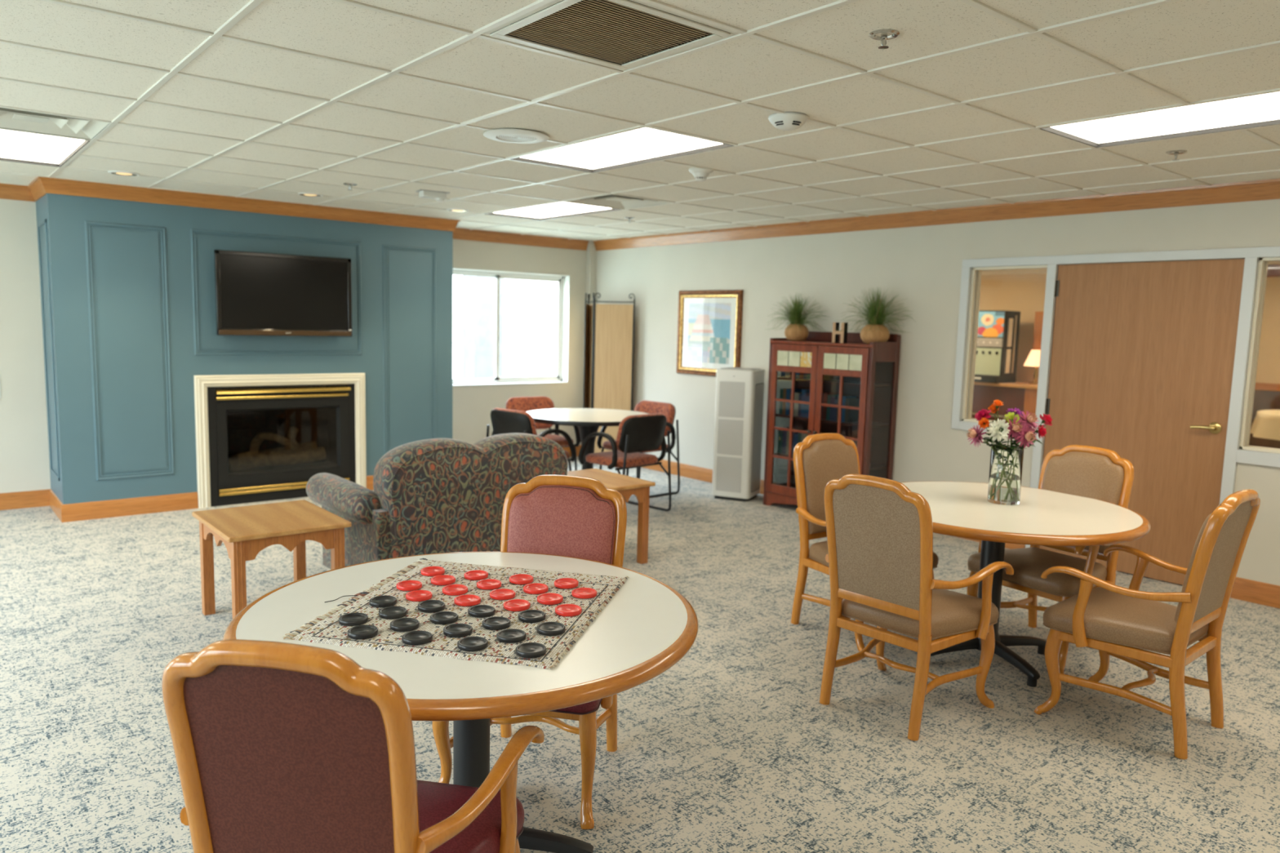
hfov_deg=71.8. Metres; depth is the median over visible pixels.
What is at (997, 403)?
rose
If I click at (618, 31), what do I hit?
ceiling vent
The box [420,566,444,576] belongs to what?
checker piece
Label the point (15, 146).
ceiling light
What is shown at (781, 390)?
book
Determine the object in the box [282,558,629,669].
checkerboard
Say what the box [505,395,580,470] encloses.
chair
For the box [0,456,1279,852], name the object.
floor
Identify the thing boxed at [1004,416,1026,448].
chrysanthemum
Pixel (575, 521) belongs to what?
cushion
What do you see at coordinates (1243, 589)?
baseboard
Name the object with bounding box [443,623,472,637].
checker piece
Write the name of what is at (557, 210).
ceiling light
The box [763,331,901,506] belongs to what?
bookcase
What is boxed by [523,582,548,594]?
checker piece
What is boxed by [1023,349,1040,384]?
table lamp
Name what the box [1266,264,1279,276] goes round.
trim
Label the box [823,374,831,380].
book
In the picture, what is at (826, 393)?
book
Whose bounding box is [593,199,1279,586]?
wall
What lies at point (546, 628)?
checker piece
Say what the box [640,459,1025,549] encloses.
baseboard
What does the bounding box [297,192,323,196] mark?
recessed light
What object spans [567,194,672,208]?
ceiling vent
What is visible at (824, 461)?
cushion
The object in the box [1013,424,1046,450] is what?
carnation
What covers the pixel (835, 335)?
ornament
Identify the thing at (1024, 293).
wall
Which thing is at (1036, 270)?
trim
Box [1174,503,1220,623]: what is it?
cushion
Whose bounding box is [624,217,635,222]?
sprinkler head
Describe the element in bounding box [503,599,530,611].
checker piece
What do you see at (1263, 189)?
trim
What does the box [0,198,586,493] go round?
wall
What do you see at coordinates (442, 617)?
checker piece
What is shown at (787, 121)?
fire alarm
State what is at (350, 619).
checker piece
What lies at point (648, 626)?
round table
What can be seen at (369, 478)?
baseboard
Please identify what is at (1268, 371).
wall
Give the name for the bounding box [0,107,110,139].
ceiling vent
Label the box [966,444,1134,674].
armchair
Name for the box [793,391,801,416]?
book
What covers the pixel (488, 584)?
checker piece
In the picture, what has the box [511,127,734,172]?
ceiling light
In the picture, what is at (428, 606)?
checker piece
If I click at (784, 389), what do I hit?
book
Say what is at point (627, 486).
end table
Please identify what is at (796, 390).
book
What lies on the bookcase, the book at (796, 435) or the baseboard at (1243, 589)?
the book at (796, 435)
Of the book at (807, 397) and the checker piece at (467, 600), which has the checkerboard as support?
the checker piece at (467, 600)
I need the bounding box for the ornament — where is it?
[831,322,848,342]
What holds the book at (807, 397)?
on the bookcase
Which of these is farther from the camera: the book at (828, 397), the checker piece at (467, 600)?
the book at (828, 397)
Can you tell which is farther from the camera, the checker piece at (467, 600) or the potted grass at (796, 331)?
the potted grass at (796, 331)
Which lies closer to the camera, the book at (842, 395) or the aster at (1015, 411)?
the aster at (1015, 411)
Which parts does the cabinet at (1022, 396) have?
rail, panel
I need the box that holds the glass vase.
[986,446,1023,505]
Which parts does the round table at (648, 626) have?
leg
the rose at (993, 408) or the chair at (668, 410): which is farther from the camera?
the chair at (668, 410)
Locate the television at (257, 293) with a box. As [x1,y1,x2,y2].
[213,249,351,336]
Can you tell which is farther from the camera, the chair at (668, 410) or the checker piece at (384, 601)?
the chair at (668, 410)
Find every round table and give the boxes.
[222,551,698,852]
[525,408,648,470]
[901,480,1151,687]
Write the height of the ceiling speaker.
0.012 m
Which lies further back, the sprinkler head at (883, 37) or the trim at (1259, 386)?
the trim at (1259, 386)
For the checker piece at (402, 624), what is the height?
0.013 m
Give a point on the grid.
(249, 6)
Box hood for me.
[215,386,351,394]
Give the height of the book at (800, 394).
0.191 m
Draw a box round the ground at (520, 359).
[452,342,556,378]
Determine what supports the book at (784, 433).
on the bookcase
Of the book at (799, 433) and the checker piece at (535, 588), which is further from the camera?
the book at (799, 433)
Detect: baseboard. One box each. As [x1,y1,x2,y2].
[0,488,198,522]
[366,444,581,490]
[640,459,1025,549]
[1230,577,1279,608]
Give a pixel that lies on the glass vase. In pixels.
(1006, 466)
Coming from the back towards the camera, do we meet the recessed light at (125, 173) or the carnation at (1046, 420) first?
the recessed light at (125, 173)
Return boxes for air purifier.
[711,367,764,502]
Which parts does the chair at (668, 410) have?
armrest, sled leg, seat, backrest, armrest, sled leg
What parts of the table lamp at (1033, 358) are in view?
lamp shade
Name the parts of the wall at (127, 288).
panel moulding, panel moulding, panel moulding, panel moulding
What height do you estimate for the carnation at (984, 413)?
0.429 m
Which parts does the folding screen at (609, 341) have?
metal frame, metal frame, metal frame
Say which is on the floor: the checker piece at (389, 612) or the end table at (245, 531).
the end table at (245, 531)
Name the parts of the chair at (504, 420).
sled leg, backrest, sled leg, armrest, seat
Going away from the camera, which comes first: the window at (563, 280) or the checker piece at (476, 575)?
the checker piece at (476, 575)
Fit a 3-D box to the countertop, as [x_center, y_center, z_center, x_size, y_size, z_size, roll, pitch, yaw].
[3.960,-0.655,12.016,0.660,0.040,3.400,-4,9,-39]
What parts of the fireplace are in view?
glass, door frame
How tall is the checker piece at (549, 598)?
0.013 m
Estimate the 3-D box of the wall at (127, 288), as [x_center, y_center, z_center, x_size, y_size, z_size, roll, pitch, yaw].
[-3.190,-0.668,7.570,3.145,2.506,0.710,-4,9,-39]
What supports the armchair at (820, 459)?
on the floor
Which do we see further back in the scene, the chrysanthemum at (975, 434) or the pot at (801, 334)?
the pot at (801, 334)
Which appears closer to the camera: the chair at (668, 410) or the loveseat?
the loveseat
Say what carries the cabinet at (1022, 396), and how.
on the floor
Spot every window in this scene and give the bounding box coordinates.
[452,266,569,386]
[961,264,1047,428]
[1239,257,1279,453]
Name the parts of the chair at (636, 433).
armrest, sled leg, seat, backrest, sled leg, armrest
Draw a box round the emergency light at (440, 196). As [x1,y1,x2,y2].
[415,189,449,201]
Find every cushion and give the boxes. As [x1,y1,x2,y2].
[507,484,616,564]
[802,440,858,533]
[1042,451,1124,555]
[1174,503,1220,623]
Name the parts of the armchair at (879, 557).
armrest, leg, panel, rail, frame, leg, seat rail, seat, leg, armrest, leg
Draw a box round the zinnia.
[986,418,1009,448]
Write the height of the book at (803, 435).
0.225 m
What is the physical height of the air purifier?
1.171 m
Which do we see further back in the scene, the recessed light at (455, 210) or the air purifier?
the air purifier
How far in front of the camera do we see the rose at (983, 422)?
4.12 m
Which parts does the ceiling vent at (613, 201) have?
plate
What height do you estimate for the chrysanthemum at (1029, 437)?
0.368 m
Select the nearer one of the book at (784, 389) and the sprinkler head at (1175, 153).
the sprinkler head at (1175, 153)
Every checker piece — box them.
[338,613,368,626]
[347,625,377,639]
[368,595,396,607]
[378,606,407,619]
[390,617,419,631]
[395,580,422,591]
[401,631,432,644]
[405,590,432,601]
[417,600,444,613]
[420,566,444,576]
[429,611,457,624]
[431,574,455,585]
[442,584,467,595]
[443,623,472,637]
[453,594,480,606]
[457,636,488,651]
[464,569,488,580]
[467,604,495,617]
[476,578,501,590]
[482,616,511,630]
[489,588,515,599]
[496,628,525,643]
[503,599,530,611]
[509,573,533,584]
[515,642,546,657]
[518,609,545,622]
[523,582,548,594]
[536,622,565,635]
[537,592,563,604]
[554,577,578,588]
[555,604,582,616]
[571,587,596,599]
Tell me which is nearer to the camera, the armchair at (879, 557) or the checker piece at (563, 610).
the checker piece at (563, 610)
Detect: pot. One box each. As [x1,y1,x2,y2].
[784,324,808,341]
[860,324,889,344]
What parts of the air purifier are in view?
panel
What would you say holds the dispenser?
on the cabinet at (1022, 396)
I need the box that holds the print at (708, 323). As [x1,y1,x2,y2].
[687,302,731,364]
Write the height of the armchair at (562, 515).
1.000 m
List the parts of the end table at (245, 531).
leg, leg, leg, leg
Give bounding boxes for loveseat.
[306,432,568,569]
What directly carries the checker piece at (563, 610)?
on the checkerboard
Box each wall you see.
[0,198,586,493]
[35,193,453,504]
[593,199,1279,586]
[978,273,1046,382]
[1255,276,1279,383]
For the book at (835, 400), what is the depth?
7.19 m
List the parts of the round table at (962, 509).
leg, leg, leg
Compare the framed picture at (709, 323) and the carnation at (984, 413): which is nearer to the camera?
the carnation at (984, 413)
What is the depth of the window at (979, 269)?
6.59 m
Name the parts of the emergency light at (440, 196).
casing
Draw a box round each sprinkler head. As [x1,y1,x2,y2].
[342,182,356,190]
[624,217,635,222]
[868,28,899,48]
[1165,149,1187,160]
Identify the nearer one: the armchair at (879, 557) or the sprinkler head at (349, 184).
the armchair at (879, 557)
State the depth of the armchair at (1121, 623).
3.43 m
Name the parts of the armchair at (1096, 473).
leg, leg, seat, seat rail, leg, rail, frame, armrest, leg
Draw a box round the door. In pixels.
[1040,258,1244,585]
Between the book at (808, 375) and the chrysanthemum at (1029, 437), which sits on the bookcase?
the book at (808, 375)
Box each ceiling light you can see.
[0,128,90,166]
[485,201,621,220]
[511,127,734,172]
[1038,91,1279,147]
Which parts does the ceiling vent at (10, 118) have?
plate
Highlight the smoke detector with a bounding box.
[688,167,713,181]
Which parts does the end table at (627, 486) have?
leg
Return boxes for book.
[777,429,782,453]
[778,389,783,413]
[780,371,785,377]
[782,388,788,414]
[782,426,797,453]
[784,371,790,377]
[785,388,801,415]
[786,427,803,454]
[791,431,798,455]
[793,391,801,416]
[793,433,798,449]
[795,372,799,378]
[797,393,801,416]
[797,432,801,443]
[799,366,804,378]
[800,389,809,417]
[800,429,808,442]
[803,373,807,378]
[804,395,809,417]
[806,373,810,379]
[822,391,838,419]
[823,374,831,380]
[826,394,839,420]
[829,395,838,420]
[833,399,837,421]
[836,395,851,421]
[841,395,856,422]
[844,397,859,422]
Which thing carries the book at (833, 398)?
on the bookcase
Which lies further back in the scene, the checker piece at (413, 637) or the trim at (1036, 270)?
the trim at (1036, 270)
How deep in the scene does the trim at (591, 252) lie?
10.00 m
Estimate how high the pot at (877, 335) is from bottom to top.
0.155 m
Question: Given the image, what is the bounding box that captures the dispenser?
[973,310,1020,382]
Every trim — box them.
[0,176,1279,250]
[585,240,596,304]
[951,246,1279,547]
[981,268,1047,275]
[1248,390,1279,448]
[1254,382,1279,391]
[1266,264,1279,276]
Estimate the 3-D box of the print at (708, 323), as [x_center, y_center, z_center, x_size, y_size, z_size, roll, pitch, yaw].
[0.670,-0.916,8.663,0.001,0.582,0.591,-4,9,-39]
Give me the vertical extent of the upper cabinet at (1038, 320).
0.620 m
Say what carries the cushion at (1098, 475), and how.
on the armchair at (1096, 473)
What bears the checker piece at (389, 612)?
on the checkerboard
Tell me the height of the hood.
0.040 m
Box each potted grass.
[764,292,831,341]
[835,286,913,344]
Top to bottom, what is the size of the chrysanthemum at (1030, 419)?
0.425 m
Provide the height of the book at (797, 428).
0.224 m
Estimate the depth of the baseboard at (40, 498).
6.78 m
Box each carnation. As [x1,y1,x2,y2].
[974,408,1003,449]
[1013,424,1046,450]
[1017,413,1053,450]
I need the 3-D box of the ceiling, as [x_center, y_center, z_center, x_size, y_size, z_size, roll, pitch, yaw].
[3.516,-1.424,4.117,16.900,0.244,14.870,-4,9,-39]
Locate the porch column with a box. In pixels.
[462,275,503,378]
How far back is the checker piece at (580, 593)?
2.58 m
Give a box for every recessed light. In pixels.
[107,170,140,176]
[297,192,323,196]
[446,208,469,212]
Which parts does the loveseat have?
arm, arm panel, backrest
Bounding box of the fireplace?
[193,373,366,508]
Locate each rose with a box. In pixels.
[977,417,1005,448]
[987,404,1006,447]
[989,399,1006,449]
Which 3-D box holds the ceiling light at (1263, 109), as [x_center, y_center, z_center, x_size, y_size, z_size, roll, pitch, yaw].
[2.366,-1.325,3.623,0.590,0.116,1.200,-4,9,-39]
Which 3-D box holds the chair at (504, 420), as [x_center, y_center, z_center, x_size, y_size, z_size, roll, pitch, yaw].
[-0.917,0.257,7.389,0.611,0.831,0.544,8,9,42]
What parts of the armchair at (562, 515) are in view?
leg, leg, frame, seat rail, seat, leg, leg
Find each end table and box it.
[191,499,351,618]
[567,468,655,564]
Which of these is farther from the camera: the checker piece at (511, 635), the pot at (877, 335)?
the pot at (877, 335)
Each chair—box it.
[486,407,576,471]
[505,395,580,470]
[577,413,671,511]
[596,400,679,497]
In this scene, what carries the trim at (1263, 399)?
attached to the wall at (1268, 371)
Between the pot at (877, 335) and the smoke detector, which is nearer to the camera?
the smoke detector
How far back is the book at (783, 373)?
7.60 m
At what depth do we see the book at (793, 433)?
7.56 m
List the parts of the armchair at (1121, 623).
leg, leg, armrest, seat, seat rail, armrest, leg, rail, leg, frame, panel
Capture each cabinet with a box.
[971,381,1037,422]
[1032,311,1043,350]
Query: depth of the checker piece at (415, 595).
2.52 m
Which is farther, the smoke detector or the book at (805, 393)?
the book at (805, 393)
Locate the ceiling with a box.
[0,0,1279,264]
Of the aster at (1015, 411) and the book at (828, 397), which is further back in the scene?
the book at (828, 397)
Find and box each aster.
[1003,412,1021,450]
[1006,407,1023,446]
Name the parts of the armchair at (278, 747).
armrest, panel, frame, seat, armrest, leg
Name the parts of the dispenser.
splash plate, panel, display panel, trim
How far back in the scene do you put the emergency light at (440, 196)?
6.36 m
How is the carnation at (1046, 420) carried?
in the glass vase
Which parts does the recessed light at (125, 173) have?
bulb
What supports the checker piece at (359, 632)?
on the checkerboard
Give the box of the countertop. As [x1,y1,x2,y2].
[973,381,1037,389]
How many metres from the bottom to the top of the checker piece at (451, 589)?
0.013 m
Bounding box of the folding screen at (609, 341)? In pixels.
[582,293,635,453]
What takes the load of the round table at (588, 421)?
on the floor
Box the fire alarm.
[768,111,808,130]
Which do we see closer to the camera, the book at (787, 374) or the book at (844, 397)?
the book at (844, 397)
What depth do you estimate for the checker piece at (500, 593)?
2.55 m
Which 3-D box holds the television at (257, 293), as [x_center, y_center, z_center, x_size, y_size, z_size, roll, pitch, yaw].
[-2.896,-1.071,7.222,1.075,0.658,0.109,-4,9,-39]
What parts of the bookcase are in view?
frame, door, shelf, shelf, shelf, door, panel, frame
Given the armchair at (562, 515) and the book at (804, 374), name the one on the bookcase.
the book at (804, 374)
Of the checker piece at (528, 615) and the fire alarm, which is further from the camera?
the fire alarm
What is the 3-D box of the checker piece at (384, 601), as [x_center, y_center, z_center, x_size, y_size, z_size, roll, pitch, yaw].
[-0.717,0.488,2.468,0.074,0.013,0.074,1,6,-3]
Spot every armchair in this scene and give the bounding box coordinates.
[161,639,544,852]
[431,475,626,829]
[791,432,938,652]
[819,473,1013,741]
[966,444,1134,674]
[1034,488,1260,759]
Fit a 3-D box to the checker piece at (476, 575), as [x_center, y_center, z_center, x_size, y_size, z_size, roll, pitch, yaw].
[-0.508,0.462,2.744,0.074,0.013,0.074,-4,8,-33]
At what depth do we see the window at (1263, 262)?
5.21 m
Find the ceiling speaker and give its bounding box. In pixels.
[483,128,549,143]
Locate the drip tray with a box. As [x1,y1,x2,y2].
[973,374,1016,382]
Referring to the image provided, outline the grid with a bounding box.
[0,0,1279,240]
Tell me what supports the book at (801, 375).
on the bookcase
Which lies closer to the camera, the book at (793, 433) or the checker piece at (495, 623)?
the checker piece at (495, 623)
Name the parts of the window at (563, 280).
sash, sash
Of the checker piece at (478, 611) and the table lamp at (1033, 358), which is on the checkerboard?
the checker piece at (478, 611)
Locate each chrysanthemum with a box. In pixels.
[966,424,999,449]
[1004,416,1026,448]
[1005,424,1037,450]
[1008,410,1039,449]
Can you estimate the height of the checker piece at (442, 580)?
0.013 m
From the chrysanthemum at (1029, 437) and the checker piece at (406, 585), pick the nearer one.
the checker piece at (406, 585)
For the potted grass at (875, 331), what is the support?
on the bookcase
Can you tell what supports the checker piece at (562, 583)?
on the checkerboard
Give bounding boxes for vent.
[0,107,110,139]
[482,0,738,71]
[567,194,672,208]
[720,367,760,370]
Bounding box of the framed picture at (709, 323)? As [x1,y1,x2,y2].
[675,289,743,376]
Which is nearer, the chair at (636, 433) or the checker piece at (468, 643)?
the checker piece at (468, 643)
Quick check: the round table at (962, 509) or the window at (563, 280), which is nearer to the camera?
the round table at (962, 509)
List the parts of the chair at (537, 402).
backrest, seat, sled leg, armrest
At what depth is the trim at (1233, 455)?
5.65 m
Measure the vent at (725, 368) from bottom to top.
0.008 m
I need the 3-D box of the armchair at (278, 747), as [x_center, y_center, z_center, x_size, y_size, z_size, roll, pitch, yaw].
[-0.586,0.836,1.844,0.630,1.000,0.613,3,7,10]
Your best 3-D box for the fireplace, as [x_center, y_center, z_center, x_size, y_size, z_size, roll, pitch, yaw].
[-3.103,0.065,7.566,1.376,1.055,0.505,-4,9,-39]
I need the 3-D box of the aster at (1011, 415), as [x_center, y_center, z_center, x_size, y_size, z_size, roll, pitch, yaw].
[1.743,0.138,4.165,0.080,0.419,0.115,6,8,31]
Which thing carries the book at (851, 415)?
on the bookcase
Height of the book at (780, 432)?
0.201 m
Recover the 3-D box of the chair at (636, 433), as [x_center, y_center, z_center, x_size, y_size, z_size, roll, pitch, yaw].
[-0.123,0.291,7.276,0.544,0.831,0.611,8,9,44]
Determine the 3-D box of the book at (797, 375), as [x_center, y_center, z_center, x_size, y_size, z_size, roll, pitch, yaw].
[1.393,-0.511,7.529,0.167,0.199,0.055,-4,9,-39]
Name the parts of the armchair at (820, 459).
leg, armrest, seat rail, rail, frame, leg, seat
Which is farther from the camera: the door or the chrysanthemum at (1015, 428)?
the door
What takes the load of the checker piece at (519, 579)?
on the checkerboard
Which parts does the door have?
lever, handle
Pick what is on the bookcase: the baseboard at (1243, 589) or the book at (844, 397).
the book at (844, 397)
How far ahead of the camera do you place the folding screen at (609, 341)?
9.52 m
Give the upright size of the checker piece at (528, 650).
0.013 m
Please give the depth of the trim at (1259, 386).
10.91 m

